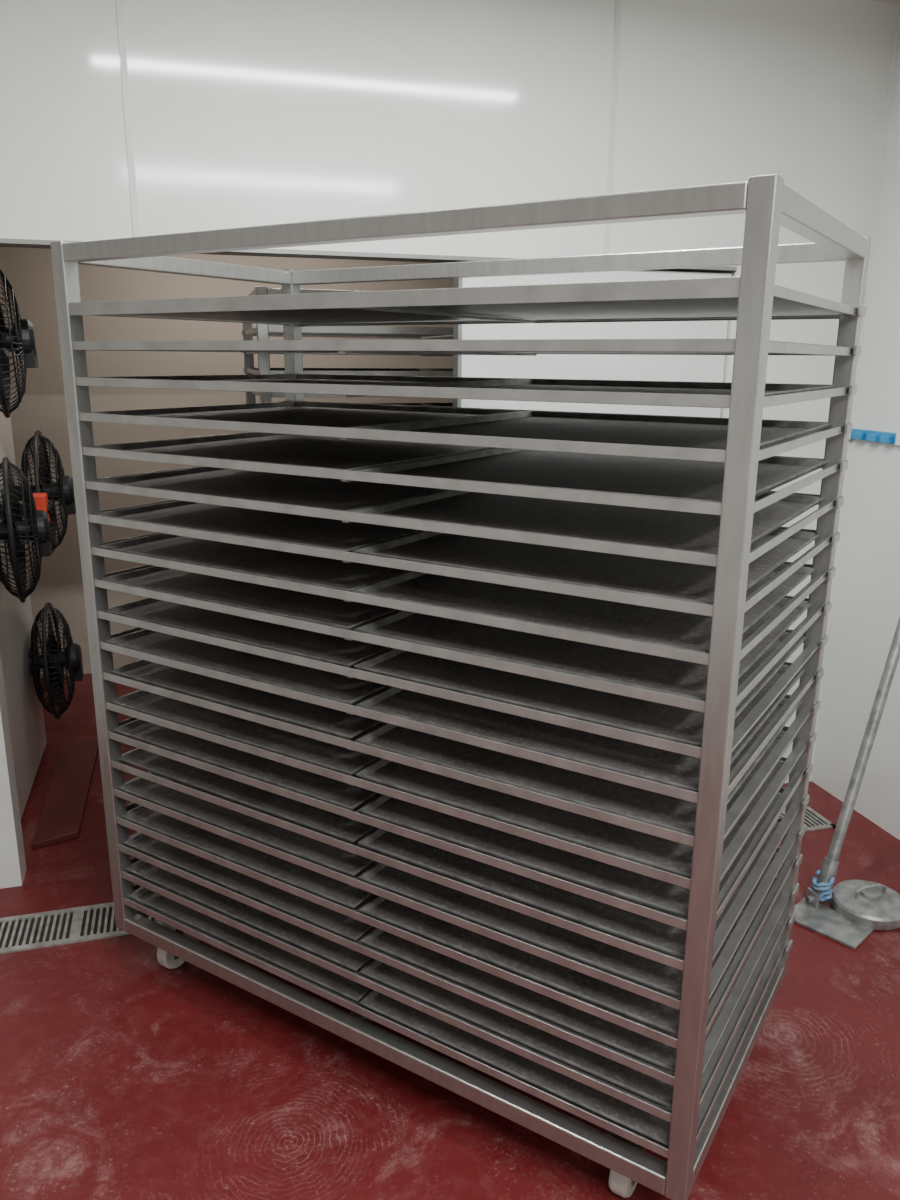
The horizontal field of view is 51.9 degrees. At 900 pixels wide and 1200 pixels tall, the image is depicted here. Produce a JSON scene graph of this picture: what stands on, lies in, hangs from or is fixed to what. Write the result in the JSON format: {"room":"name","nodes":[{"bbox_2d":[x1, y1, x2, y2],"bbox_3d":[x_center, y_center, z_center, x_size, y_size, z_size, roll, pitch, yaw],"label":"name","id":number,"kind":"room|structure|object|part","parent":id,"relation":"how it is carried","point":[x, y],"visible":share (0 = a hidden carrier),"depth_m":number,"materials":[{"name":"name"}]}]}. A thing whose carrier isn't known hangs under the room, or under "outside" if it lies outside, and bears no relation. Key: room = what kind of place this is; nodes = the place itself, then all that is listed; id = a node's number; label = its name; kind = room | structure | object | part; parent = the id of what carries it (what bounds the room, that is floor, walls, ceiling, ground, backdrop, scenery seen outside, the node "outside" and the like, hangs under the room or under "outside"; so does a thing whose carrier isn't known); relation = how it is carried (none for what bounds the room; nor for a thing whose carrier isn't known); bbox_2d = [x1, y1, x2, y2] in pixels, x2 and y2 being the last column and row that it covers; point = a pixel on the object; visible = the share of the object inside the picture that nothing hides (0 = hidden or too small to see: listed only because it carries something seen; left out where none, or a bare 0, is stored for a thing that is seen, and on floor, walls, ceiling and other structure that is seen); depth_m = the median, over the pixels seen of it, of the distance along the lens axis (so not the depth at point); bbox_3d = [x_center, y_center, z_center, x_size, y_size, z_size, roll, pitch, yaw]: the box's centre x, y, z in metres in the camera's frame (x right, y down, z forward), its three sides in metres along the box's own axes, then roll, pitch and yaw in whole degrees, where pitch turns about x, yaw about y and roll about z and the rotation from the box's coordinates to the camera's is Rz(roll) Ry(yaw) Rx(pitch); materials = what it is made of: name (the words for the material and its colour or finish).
{"room":"food processing room","nodes":[
{"label":"food processing room","id":0,"kind":"room"},
{"bbox_2d":[0,493,51,521],"bbox_3d":[-1.527,-0.324,3.320,0.176,0.110,0.070,-4,15,-16],"label":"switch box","id":1,"kind":"object","parent":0,"point":[41,499],"depth_m":3.30,"materials":[{"name":"orange plastic"}]},
{"bbox_2d":[0,247,704,676],"bbox_3d":[-0.426,-0.927,5.090,5.300,2.500,0.100,-4,15,-16],"label":"wall","id":2,"kind":"structure","parent":0,"point":[29,271],"depth_m":4.67,"materials":[{"name":"beige paint"}]},
{"bbox_2d":[0,0,895,888],"bbox_3d":[-0.754,-0.485,2.828,4.600,2.785,0.100,-4,15,-16],"label":"wall","id":3,"kind":"structure","parent":0,"point":[245,113],"depth_m":2.75,"materials":[{"name":"white plastic"}]},
{"bbox_2d":[0,405,46,817],"bbox_3d":[-1.623,-0.175,3.285,0.045,1.918,1.045,-4,15,-16],"label":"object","id":4,"kind":"structure","parent":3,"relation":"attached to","point":[24,708],"depth_m":3.50,"materials":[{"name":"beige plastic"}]},
{"bbox_2d":[0,270,37,417],"bbox_3d":[-1.410,-0.810,2.877,0.224,0.480,0.476,-4,15,-16],"label":"fan","id":5,"kind":"object","parent":4,"relation":"attached to","point":[20,338],"visible":1,"depth_m":2.85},
{"bbox_2d":[0,457,52,602],"bbox_3d":[-1.428,-0.229,3.048,0.207,0.480,0.476,-4,15,-16],"label":"fan","id":6,"kind":"object","parent":4,"relation":"attached to","point":[14,530],"visible":1,"depth_m":3.00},
{"bbox_2d":[14,430,75,552],"bbox_3d":[-1.588,-0.420,3.613,0.227,0.480,0.480,-4,15,-16],"label":"fan","id":7,"kind":"object","parent":4,"relation":"attached to","point":[62,490],"visible":0.68,"depth_m":3.58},
{"bbox_2d":[29,602,83,718],"bbox_3d":[-1.612,0.247,3.789,0.192,0.480,0.480,-4,15,-16],"label":"fan","id":8,"kind":"object","parent":4,"relation":"attached to","point":[53,661],"visible":1,"depth_m":3.73,"materials":[{"name":"black plastic"}]},
{"bbox_2d":[0,238,736,272],"bbox_3d":[-0.208,-1.053,2.838,2.415,0.012,0.104,-4,15,-16],"label":"trim","id":9,"kind":"structure","parent":3,"relation":"attached to","point":[4,242],"depth_m":2.78,"materials":[{"name":"white plastic"}]},
{"bbox_2d":[116,0,621,253],"bbox_3d":[-0.884,-0.463,2.740,2.898,2.785,0.003,-4,15,-16],"label":"trim","id":10,"kind":"structure","parent":3,"relation":"attached to","point":[119,3],"depth_m":2.57,"materials":[{"name":"white plastic"}]},
{"bbox_2d":[461,270,731,417],"bbox_3d":[0.483,-0.155,3.271,0.955,1.918,0.050,-4,15,-16],"label":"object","id":11,"kind":"structure","parent":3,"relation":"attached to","point":[684,368],"depth_m":3.06,"materials":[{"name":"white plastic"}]},
{"bbox_2d":[453,278,461,406],"bbox_3d":[0.018,-0.125,3.142,0.012,1.918,0.056,-4,15,-16],"label":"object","id":12,"kind":"object","parent":11,"relation":"attached to","point":[457,328],"visible":0.02,"depth_m":2.95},
{"bbox_2d":[809,2,899,781],"bbox_3d":[1.467,-0.615,3.392,0.012,2.785,0.012,-4,15,-16],"label":"trim","id":13,"kind":"structure","parent":3,"relation":"attached to","point":[897,14],"depth_m":3.22,"materials":[{"name":"white plastic"}]},
{"bbox_2d":[0,673,899,1199],"bbox_3d":[0.225,1.242,1.960,6.000,0.100,7.700,-4,15,-16],"label":"floor","id":14,"kind":"structure","parent":0,"point":[125,1075],"depth_m":2.15,"materials":[{"name":"red plastic"}]},
{"bbox_2d":[32,740,98,848],"bbox_3d":[-1.482,0.733,3.607,0.155,0.021,0.889,-4,15,-16],"label":"board","id":15,"kind":"object","parent":14,"relation":"on","point":[61,817],"visible":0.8,"depth_m":3.53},
{"bbox_2d":[241,286,452,406],"bbox_3d":[-0.056,-0.370,4.173,1.604,1.892,0.799,-4,15,-16],"label":"rack","id":16,"kind":"object","parent":14,"relation":"on","point":[263,332],"visible":0.06,"depth_m":3.56,"materials":[{"name":"silver metal"}]},
{"bbox_2d":[0,806,835,953],"bbox_3d":[-0.319,0.915,2.977,3.540,0.006,0.180,-4,15,-16],"label":"floor drain","id":17,"kind":"object","parent":14,"relation":"on","point":[32,931],"visible":0.09,"depth_m":2.75,"materials":[{"name":"metal"}]},
{"bbox_2d":[50,174,870,1199],"bbox_3d":[-0.021,0.138,2.235,1.604,1.892,0.799,9,17,31],"label":"rack","id":18,"kind":"object","parent":14,"relation":"on","point":[480,716],"visible":1,"depth_m":1.90,"materials":[{"name":"silver metal"}]},
{"bbox_2d":[794,617,899,949],"bbox_3d":[1.360,0.200,2.800,0.728,1.505,0.220,-13,20,-42],"label":"mop","id":19,"kind":"object","parent":14,"relation":"on","point":[814,916],"visible":0.95,"depth_m":2.86,"materials":[{"name":"metal"}]},
{"bbox_3d":[1.143,0.973,2.791,0.140,0.010,0.220,-13,20,-42],"label":"plate","id":20,"kind":"part","parent":19,"relation":"part of","materials":[{"name":"metal"}]},
{"bbox_2d":[831,880,899,930],"bbox_3d":[1.295,0.918,2.851,0.222,0.090,0.222,-4,15,-16],"label":"lid","id":21,"kind":"object","parent":14,"relation":"on","point":[874,905],"visible":0.98,"depth_m":2.82,"materials":[{"name":"silver metal"}]},
{"bbox_2d":[812,27,899,839],"bbox_3d":[2.221,0.006,1.042,0.100,2.785,5.300,-4,15,-16],"label":"wall","id":22,"kind":"structure","parent":0,"point":[865,614],"depth_m":3.32,"materials":[{"name":"white plastic"}]},
{"bbox_2d":[848,427,899,445],"bbox_3d":[1.492,-0.579,3.265,0.035,0.044,0.270,-4,15,-16],"label":"hanger","id":23,"kind":"object","parent":22,"relation":"attached to","point":[856,434],"visible":0.92,"depth_m":3.24,"materials":[{"name":"blue plastic"}]},
{"bbox_3d":[1.501,-0.579,3.267,0.018,0.036,0.230,-4,15,-16],"label":"rail","id":24,"kind":"part","parent":23,"relation":"part of","materials":[{"name":"blue plastic"}]},
{"bbox_2d":[873,0,899,3],"bbox_3d":[-0.013,-1.229,0.000,4.800,0.100,5.400,-4,15,-16],"label":"ceiling","id":25,"kind":"structure","parent":0,"point":[888,1],"depth_m":3.02,"materials":[{"name":"white"}]}
]}

